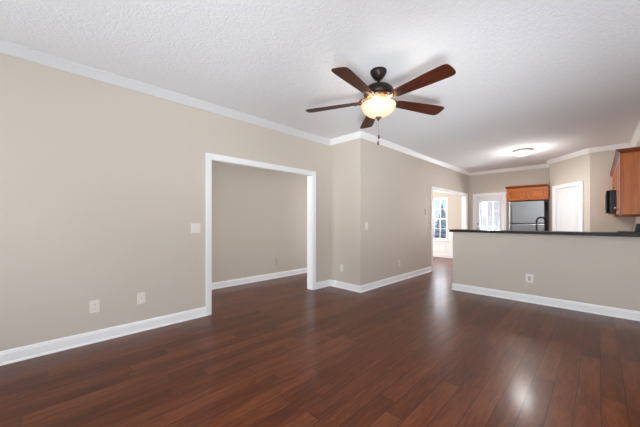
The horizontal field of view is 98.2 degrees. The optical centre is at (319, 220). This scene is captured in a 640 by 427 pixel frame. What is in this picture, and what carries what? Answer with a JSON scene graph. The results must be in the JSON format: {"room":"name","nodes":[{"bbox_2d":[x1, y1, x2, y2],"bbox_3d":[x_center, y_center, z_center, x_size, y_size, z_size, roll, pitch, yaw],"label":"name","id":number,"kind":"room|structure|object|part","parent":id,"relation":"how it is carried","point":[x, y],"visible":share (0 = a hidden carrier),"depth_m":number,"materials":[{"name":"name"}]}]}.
{"room":"living room","nodes":[
{"label":"living room","id":0,"kind":"room"},
{"bbox_2d":[0,53,329,350],"bbox_3d":[-2.025,-0.150,3.276,6.150,2.820,0.120,0,0,-45],"label":"wall","id":1,"kind":"structure","parent":0,"point":[103,185],"depth_m":2.93,"materials":[{"name":"beige paint"}]},
{"bbox_2d":[89,299,99,313],"bbox_3d":[-2.337,0.886,2.873,0.084,0.132,0.010,0,0,-45],"label":"wall outlet","id":2,"kind":"object","parent":1,"relation":"attached to","point":[94,305],"visible":1,"depth_m":2.87,"materials":[{"name":"beige plastic"}]},
{"bbox_2d":[0,307,205,365],"bbox_3d":[-2.835,1.200,2.370,3.724,0.120,0.024,0,0,-45],"label":"baseboard","id":3,"kind":"structure","parent":1,"relation":"attached to","point":[22,353],"depth_m":2.85,"materials":[{"name":"white paint"}]},
{"bbox_2d":[137,292,144,304],"bbox_3d":[-2.038,0.882,3.163,0.082,0.132,0.022,0,0,-45],"label":"outlet","id":4,"kind":"object","parent":1,"relation":"attached to","point":[140,296],"visible":1,"depth_m":3.16,"materials":[{"name":"beige plastic"}]},
{"bbox_2d":[0,39,329,144],"bbox_3d":[-1.958,-1.516,3.209,6.152,0.093,0.072,0,0,-45],"label":"trim","id":5,"kind":"structure","parent":1,"relation":"attached to","point":[7,48],"depth_m":3.09,"materials":[{"name":"white paint"}]},
{"bbox_2d":[191,223,200,232],"bbox_3d":[-1.611,0.092,3.593,0.125,0.128,0.014,0,0,-45],"label":"light switch","id":6,"kind":"object","parent":1,"relation":"attached to","point":[195,227],"visible":1,"depth_m":3.59,"materials":[{"name":"beige plastic"}]},
{"bbox_2d":[206,153,315,315],"bbox_3d":[-0.847,0.176,4.443,2.019,2.168,0.162,0,0,-45],"label":"door frame","id":7,"kind":"structure","parent":1,"relation":"attached to","point":[311,175],"depth_m":4.32,"materials":[{"name":"white paint"}]},
{"bbox_2d":[316,280,329,288],"bbox_3d":[0.061,1.200,5.252,0.409,0.120,0.024,0,0,-45],"label":"baseboard","id":8,"kind":"structure","parent":1,"relation":"attached to","point":[326,283],"depth_m":5.24,"materials":[{"name":"white paint"}]},
{"bbox_2d":[212,162,306,282],"bbox_3d":[-2.378,-0.150,4.800,7.800,2.820,0.120,0,0,-45],"label":"wall","id":9,"kind":"structure","parent":0,"point":[259,216],"depth_m":5.77,"materials":[{"name":"beige paint"}]},
{"bbox_2d":[212,268,306,289],"bbox_3d":[-2.328,1.200,4.751,7.802,0.120,0.024,0,0,-45],"label":"baseboard","id":10,"kind":"structure","parent":9,"relation":"attached to","point":[216,285],"depth_m":5.75,"materials":[{"name":"white paint"}]},
{"bbox_2d":[0,257,639,426],"bbox_3d":[1.107,1.310,4.205,12.300,0.100,8.400,0,0,-45],"label":"floor","id":11,"kind":"structure","parent":0,"point":[417,351],"depth_m":2.38,"materials":[{"name":"brown wood"}]},
{"bbox_2d":[509,201,547,230],"bbox_3d":[5.709,0.367,7.592,0.716,1.785,0.760,0,0,-45],"label":"refrigerator","id":12,"kind":"object","parent":11,"relation":"on","point":[523,215],"visible":0.55,"depth_m":7.38,"materials":[{"name":"silver metal"}]},
{"bbox_3d":[5.517,0.624,7.401,0.062,1.092,0.760,0,0,-45],"label":"door","id":13,"kind":"part","parent":12,"relation":"part of","materials":[{"name":"silver metal"}]},
{"bbox_2d":[631,224,639,230],"bbox_3d":[5.070,0.650,4.790,0.765,1.220,0.642,0,0,-45],"label":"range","id":14,"kind":"object","parent":11,"relation":"on","point":[635,227],"visible":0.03,"depth_m":4.36,"materials":[{"name":"black metal"}]},
{"bbox_3d":[3.501,0.790,4.657,0.628,0.940,2.044,0,0,-45],"label":"countertop","id":15,"kind":"structure","parent":11,"relation":"on","visible":0},
{"bbox_2d":[536,217,546,230],"bbox_3d":[3.605,0.123,4.526,0.129,0.393,0.159,0,0,-45],"label":"kitchen faucet","id":16,"kind":"object","parent":15,"relation":"on","point":[544,218],"visible":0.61,"depth_m":4.52,"materials":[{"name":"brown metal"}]},
{"bbox_2d":[0,0,639,171],"bbox_3d":[1.107,-1.610,4.205,12.300,0.100,8.400,0,0,-45],"label":"ceiling","id":17,"kind":"structure","parent":0,"point":[552,78],"depth_m":2.61,"materials":[{"name":"white paint"}]},
{"bbox_2d":[306,64,455,144],"bbox_3d":[0.608,-1.176,2.839,1.519,0.770,1.518,0,0,-45],"label":"ceiling fan","id":18,"kind":"object","parent":17,"relation":"hanging from","point":[378,103],"visible":1,"depth_m":2.75,"materials":[{"name":"brown wood"}]},
{"bbox_3d":[0.132,-1.242,3.035,0.590,0.040,0.164,-1,0,18],"label":"blade","id":19,"kind":"part","parent":18,"relation":"part of","materials":[{"name":"brown wood"}]},
{"bbox_3d":[0.314,-1.242,2.477,0.164,0.040,0.590,0,1,36],"label":"blade","id":20,"kind":"part","parent":18,"relation":"part of","materials":[{"name":"brown wood"}]},
{"bbox_3d":[0.607,-1.242,3.381,0.164,0.040,0.590,0,-1,0],"label":"blade","id":21,"kind":"part","parent":18,"relation":"part of","materials":[{"name":"brown wood"}]},
{"bbox_3d":[0.608,-1.143,2.881,0.356,0.135,0.356,0,0,-45],"label":"lamp shade","id":22,"kind":"part","parent":18,"relation":"part of","materials":[{"name":"white glass"}]},
{"bbox_3d":[1.083,-1.242,3.036,0.590,0.040,0.164,1,0,-18],"label":"blade","id":23,"kind":"part","parent":18,"relation":"part of","materials":[{"name":"brown wood"}]},
{"bbox_3d":[0.902,-1.242,2.477,0.164,0.040,0.590,0,1,-36],"label":"blade","id":24,"kind":"part","parent":18,"relation":"part of","materials":[{"name":"brown wood"}]},
{"bbox_2d":[512,148,533,155],"bbox_3d":[4.473,-1.502,6.104,0.384,0.119,0.384,0,0,-45],"label":"ceiling light","id":25,"kind":"object","parent":17,"relation":"attached to","point":[526,151],"visible":1,"depth_m":6.00,"materials":[{"name":"white glass"}]},
{"bbox_2d":[330,139,354,283],"bbox_3d":[0.413,-0.150,5.271,0.120,2.820,0.730,0,0,-45],"label":"wall","id":26,"kind":"structure","parent":0,"point":[342,155],"depth_m":5.18,"materials":[{"name":"beige paint"}]},
{"bbox_2d":[330,280,360,292],"bbox_3d":[0.455,1.200,5.129,0.024,0.120,0.754,0,0,-45],"label":"baseboard","id":27,"kind":"structure","parent":26,"relation":"attached to","point":[352,287],"depth_m":5.10,"materials":[{"name":"white paint"}]},
{"bbox_2d":[330,131,360,145],"bbox_3d":[0.455,-1.516,5.095,0.072,0.093,0.802,0,0,-45],"label":"trim","id":28,"kind":"structure","parent":26,"relation":"attached to","point":[352,136],"depth_m":5.07,"materials":[{"name":"white paint"}]},
{"bbox_2d":[355,138,468,285],"bbox_3d":[2.736,-0.150,6.983,5.830,2.820,0.120,0,0,-45],"label":"wall","id":29,"kind":"structure","parent":0,"point":[393,187],"depth_m":5.62,"materials":[{"name":"beige paint"}]},
{"bbox_2d":[361,267,431,292],"bbox_3d":[1.749,1.200,5.902,2.949,0.120,0.024,0,0,-45],"label":"baseboard","id":30,"kind":"structure","parent":29,"relation":"attached to","point":[380,283],"depth_m":5.65,"materials":[{"name":"white paint"}]},
{"bbox_2d":[360,131,470,175],"bbox_3d":[2.779,-1.516,6.892,5.902,0.093,0.072,0,0,-45],"label":"trim","id":31,"kind":"structure","parent":29,"relation":"attached to","point":[364,135],"depth_m":6.04,"materials":[{"name":"white paint"}]},
{"bbox_2d":[431,186,467,270],"bbox_3d":[3.701,0.194,7.938,2.691,2.133,0.162,0,0,-45],"label":"door frame","id":32,"kind":"structure","parent":29,"relation":"attached to","point":[437,189],"depth_m":7.99,"materials":[{"name":"white paint"}]},
{"bbox_2d":[433,167,548,239],"bbox_3d":[4.439,-0.150,9.490,0.120,2.820,5.408,0,0,-45],"label":"wall","id":33,"kind":"structure","parent":0,"point":[492,182],"depth_m":8.61,"materials":[{"name":"beige paint"}]},
{"bbox_2d":[433,197,448,242],"bbox_3d":[4.194,-0.037,9.696,0.175,1.545,0.640,0,0,-45],"label":"window","id":34,"kind":"structure","parent":33,"relation":"in","point":[434,199],"depth_m":9.72,"materials":[{"name":"white paint"}]},
{"bbox_3d":[4.232,-0.417,9.733,0.030,0.725,0.480,0,0,-45],"label":"sash","id":35,"kind":"part","parent":34,"relation":"part of","materials":[{"name":"white paint"}]},
{"bbox_3d":[4.210,0.268,9.712,0.030,0.725,0.480,0,0,-45],"label":"sash","id":36,"kind":"part","parent":34,"relation":"part of","materials":[{"name":"white paint"}]},
{"bbox_3d":[4.166,0.698,9.668,0.095,0.075,0.640,0,0,-45],"label":"sill","id":37,"kind":"part","parent":34,"relation":"part of","materials":[{"name":"white paint"}]},
{"bbox_2d":[433,230,452,257],"bbox_3d":[3.653,0.785,10.174,0.030,0.950,3.109,0,0,-45],"label":"wainscoting","id":38,"kind":"structure","parent":33,"relation":"attached to","point":[440,249],"depth_m":9.53,"materials":[{"name":"white paint"}]},
{"bbox_2d":[473,192,506,229],"bbox_3d":[5.274,0.197,8.619,0.164,2.127,0.914,0,0,-45],"label":"door","id":39,"kind":"structure","parent":33,"relation":"in","point":[501,197],"depth_m":8.57,"materials":[{"name":"white paint"}]},
{"bbox_2d":[469,164,548,175],"bbox_3d":[5.550,-1.516,8.239,0.072,0.093,2.072,0,0,-45],"label":"trim","id":40,"kind":"structure","parent":33,"relation":"attached to","point":[540,165],"depth_m":8.15,"materials":[{"name":"white paint"}]},
{"bbox_2d":[505,184,548,201],"bbox_3d":[5.724,-0.755,7.624,0.688,0.400,0.925,0,0,-45],"label":"upper cabinet","id":41,"kind":"object","parent":33,"relation":"attached to","point":[537,192],"visible":0.98,"depth_m":7.40,"materials":[{"name":"brown wood"}]},
{"bbox_3d":[5.363,-0.728,7.563,0.020,0.305,0.382,0,0,-45],"label":"cabinet door","id":42,"kind":"part","parent":41,"relation":"part of","materials":[{"name":"brown wood"}]},
{"bbox_3d":[5.506,-0.925,7.408,0.047,0.060,0.925,0,0,-45],"label":"crown moulding","id":43,"kind":"part","parent":41,"relation":"part of","materials":[{"name":"brown wood"}]},
{"bbox_3d":[5.682,-0.728,7.242,0.020,0.305,0.382,0,0,-45],"label":"cabinet door","id":44,"kind":"part","parent":41,"relation":"part of","materials":[{"name":"brown wood"}]},
{"bbox_2d":[453,232,639,310],"bbox_3d":[3.343,0.729,4.275,0.130,1.062,2.424,0,0,-45],"label":"wall","id":45,"kind":"structure","parent":0,"point":[596,270],"depth_m":4.07,"materials":[{"name":"beige paint"}]},
{"bbox_2d":[526,274,532,282],"bbox_3d":[3.237,0.888,4.282,0.010,0.132,0.094,0,0,-45],"label":"wall outlet","id":46,"kind":"object","parent":45,"relation":"attached to","point":[529,277],"visible":1,"depth_m":4.28,"materials":[{"name":"white plastic"}]},
{"bbox_2d":[449,229,639,236],"bbox_3d":[3.575,0.176,4.549,1.015,0.043,2.444,0,0,-45],"label":"countertop","id":47,"kind":"structure","parent":45,"relation":"on","point":[618,233],"depth_m":4.09,"materials":[{"name":"black stone"}]},
{"bbox_2d":[451,283,639,320],"bbox_3d":[3.727,1.200,3.783,0.024,0.120,3.706,0,0,-45],"label":"baseboard","id":48,"kind":"structure","parent":45,"relation":"attached to","point":[565,304],"depth_m":4.07,"materials":[{"name":"white paint"}]},
{"bbox_2d":[549,153,589,231],"bbox_3d":[5.935,-0.150,6.559,0.120,2.820,1.204,0,0,6],"label":"wall","id":49,"kind":"structure","parent":0,"point":[575,169],"depth_m":6.37,"materials":[{"name":"beige paint"}]},
{"bbox_2d":[552,181,583,231],"bbox_3d":[5.910,0.186,6.578,0.172,2.147,0.914,0,0,6],"label":"door","id":50,"kind":"structure","parent":49,"relation":"in","point":[567,199],"depth_m":6.57,"materials":[{"name":"white paint"}]},
{"bbox_2d":[546,148,589,163],"bbox_3d":[5.841,-1.516,6.564,0.072,0.093,1.262,0,0,6],"label":"trim","id":51,"kind":"structure","parent":49,"relation":"attached to","point":[585,151],"depth_m":6.49,"materials":[{"name":"white paint"}]},
{"bbox_2d":[590,150,634,231],"bbox_3d":[6.086,-0.150,5.779,0.120,2.820,0.648,0,0,-45],"label":"wall","id":52,"kind":"structure","parent":0,"point":[601,162],"depth_m":5.83,"materials":[{"name":"beige paint"}]},
{"bbox_2d":[588,143,634,152],"bbox_3d":[6.008,-1.516,5.723,0.072,0.093,0.683,0,0,-45],"label":"trim","id":53,"kind":"structure","parent":52,"relation":"attached to","point":[624,145],"depth_m":5.72,"materials":[{"name":"white paint"}]},
{"bbox_2d":[635,139,639,223],"bbox_3d":[5.290,-0.150,4.445,3.130,2.820,0.120,0,0,-45],"label":"wall","id":54,"kind":"structure","parent":0,"point":[637,219],"depth_m":5.16,"materials":[{"name":"beige paint"}]},
{"bbox_2d":[611,163,615,189],"bbox_3d":[5.183,-0.733,4.675,0.838,0.442,0.355,0,0,-45],"label":"upper cabinet","id":55,"kind":"object","parent":54,"relation":"attached to","point":[613,167],"visible":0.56,"depth_m":4.74,"materials":[{"name":"brown wood"}]},
{"bbox_2d":[605,190,615,213],"bbox_3d":[5.156,-0.314,4.703,0.785,0.388,0.430,0,0,-45],"label":"microwave","id":56,"kind":"object","parent":55,"relation":"attached to","point":[610,197],"visible":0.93,"depth_m":4.54,"materials":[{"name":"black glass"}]},
{"bbox_3d":[4.955,-0.321,4.778,0.595,0.362,0.030,0,0,-45],"label":"door","id":57,"kind":"part","parent":56,"relation":"part of","materials":[{"name":"black glass"}]},
{"bbox_2d":[610,170,636,216],"bbox_3d":[5.810,-0.519,5.299,0.928,0.869,0.355,0,0,-45],"label":"upper cabinet","id":58,"kind":"object","parent":54,"relation":"attached to","point":[611,171],"visible":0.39,"depth_m":5.27,"materials":[{"name":"brown wood"}]},
{"bbox_2d":[613,146,639,215],"bbox_3d":[4.474,-0.519,3.969,1.158,0.869,0.355,0,0,-45],"label":"upper cabinet","id":59,"kind":"object","parent":54,"relation":"attached to","point":[627,160],"visible":1,"depth_m":3.65,"materials":[{"name":"brown wood"}]},
{"bbox_3d":[4.598,-0.492,4.276,0.530,0.785,0.020,0,0,-45],"label":"cabinet door","id":60,"kind":"part","parent":59,"relation":"part of","materials":[{"name":"brown wood"}]},
{"bbox_3d":[4.208,-0.492,3.888,0.530,0.785,0.020,0,0,-45],"label":"cabinet door","id":61,"kind":"part","parent":59,"relation":"part of","materials":[{"name":"brown wood"}]},
{"bbox_3d":[4.473,-0.926,3.970,1.158,0.056,0.354,0,0,-45],"label":"crown moulding","id":62,"kind":"part","parent":59,"relation":"part of","materials":[{"name":"brown wood"}]},
{"bbox_2d":[631,120,639,146],"bbox_3d":[5.157,-1.516,4.445,3.082,0.093,0.072,0,0,-45],"label":"trim","id":63,"kind":"structure","parent":54,"relation":"attached to","point":[636,136],"depth_m":4.95,"materials":[{"name":"white paint"}]},
{"bbox_3d":[6.326,1.390,10.032,3.280,0.140,4.300,0,0,-45],"label":"floor","id":64,"kind":"structure","parent":0,"visible":0},
{"bbox_2d":[480,224,498,229],"bbox_3d":[7.029,0.730,11.225,0.100,1.180,3.600,0,0,-45],"label":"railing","id":65,"kind":"object","parent":64,"relation":"on","point":[494,224],"visible":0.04,"depth_m":11.29,"materials":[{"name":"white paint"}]},
{"label":"outside","id":66,"kind":"structure","parent":0,"visible":0},
{"bbox_3d":[13.469,1.510,24.687,34.080,0.100,44.000,0,0,-45],"label":"ground","id":67,"kind":"structure","parent":66,"visible":0},
{"bbox_2d":[434,204,445,237],"bbox_3d":[6.141,0.285,13.961,1.140,2.390,1.258,0,0,-45],"label":"evergreen tree","id":68,"kind":"object","parent":67,"relation":"on","point":[441,223],"visible":0.57,"depth_m":13.80,"materials":[{"name":"plant"}]},
{"bbox_2d":[434,199,481,235],"bbox_3d":[8.016,-1.940,24.269,7.400,6.800,9.700,0,0,-45],"label":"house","id":69,"kind":"structure","parent":67,"relation":"on","point":[437,202],"depth_m":19.47,"materials":[{"name":"white"}]},
{"bbox_2d":[480,216,498,229],"bbox_3d":[11.801,0.550,15.127,0.070,1.720,9.200,0,0,-45],"label":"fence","id":70,"kind":"object","parent":67,"relation":"on","point":[489,223],"visible":0.02,"depth_m":16.68,"materials":[{"name":"white"}]},
{"bbox_2d":[487,201,498,215],"bbox_3d":[18.221,-1.440,19.258,7.800,5.800,10.400,0,0,-45],"label":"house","id":71,"kind":"structure","parent":67,"relation":"on","point":[496,203],"depth_m":20.03,"materials":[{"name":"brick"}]}
]}

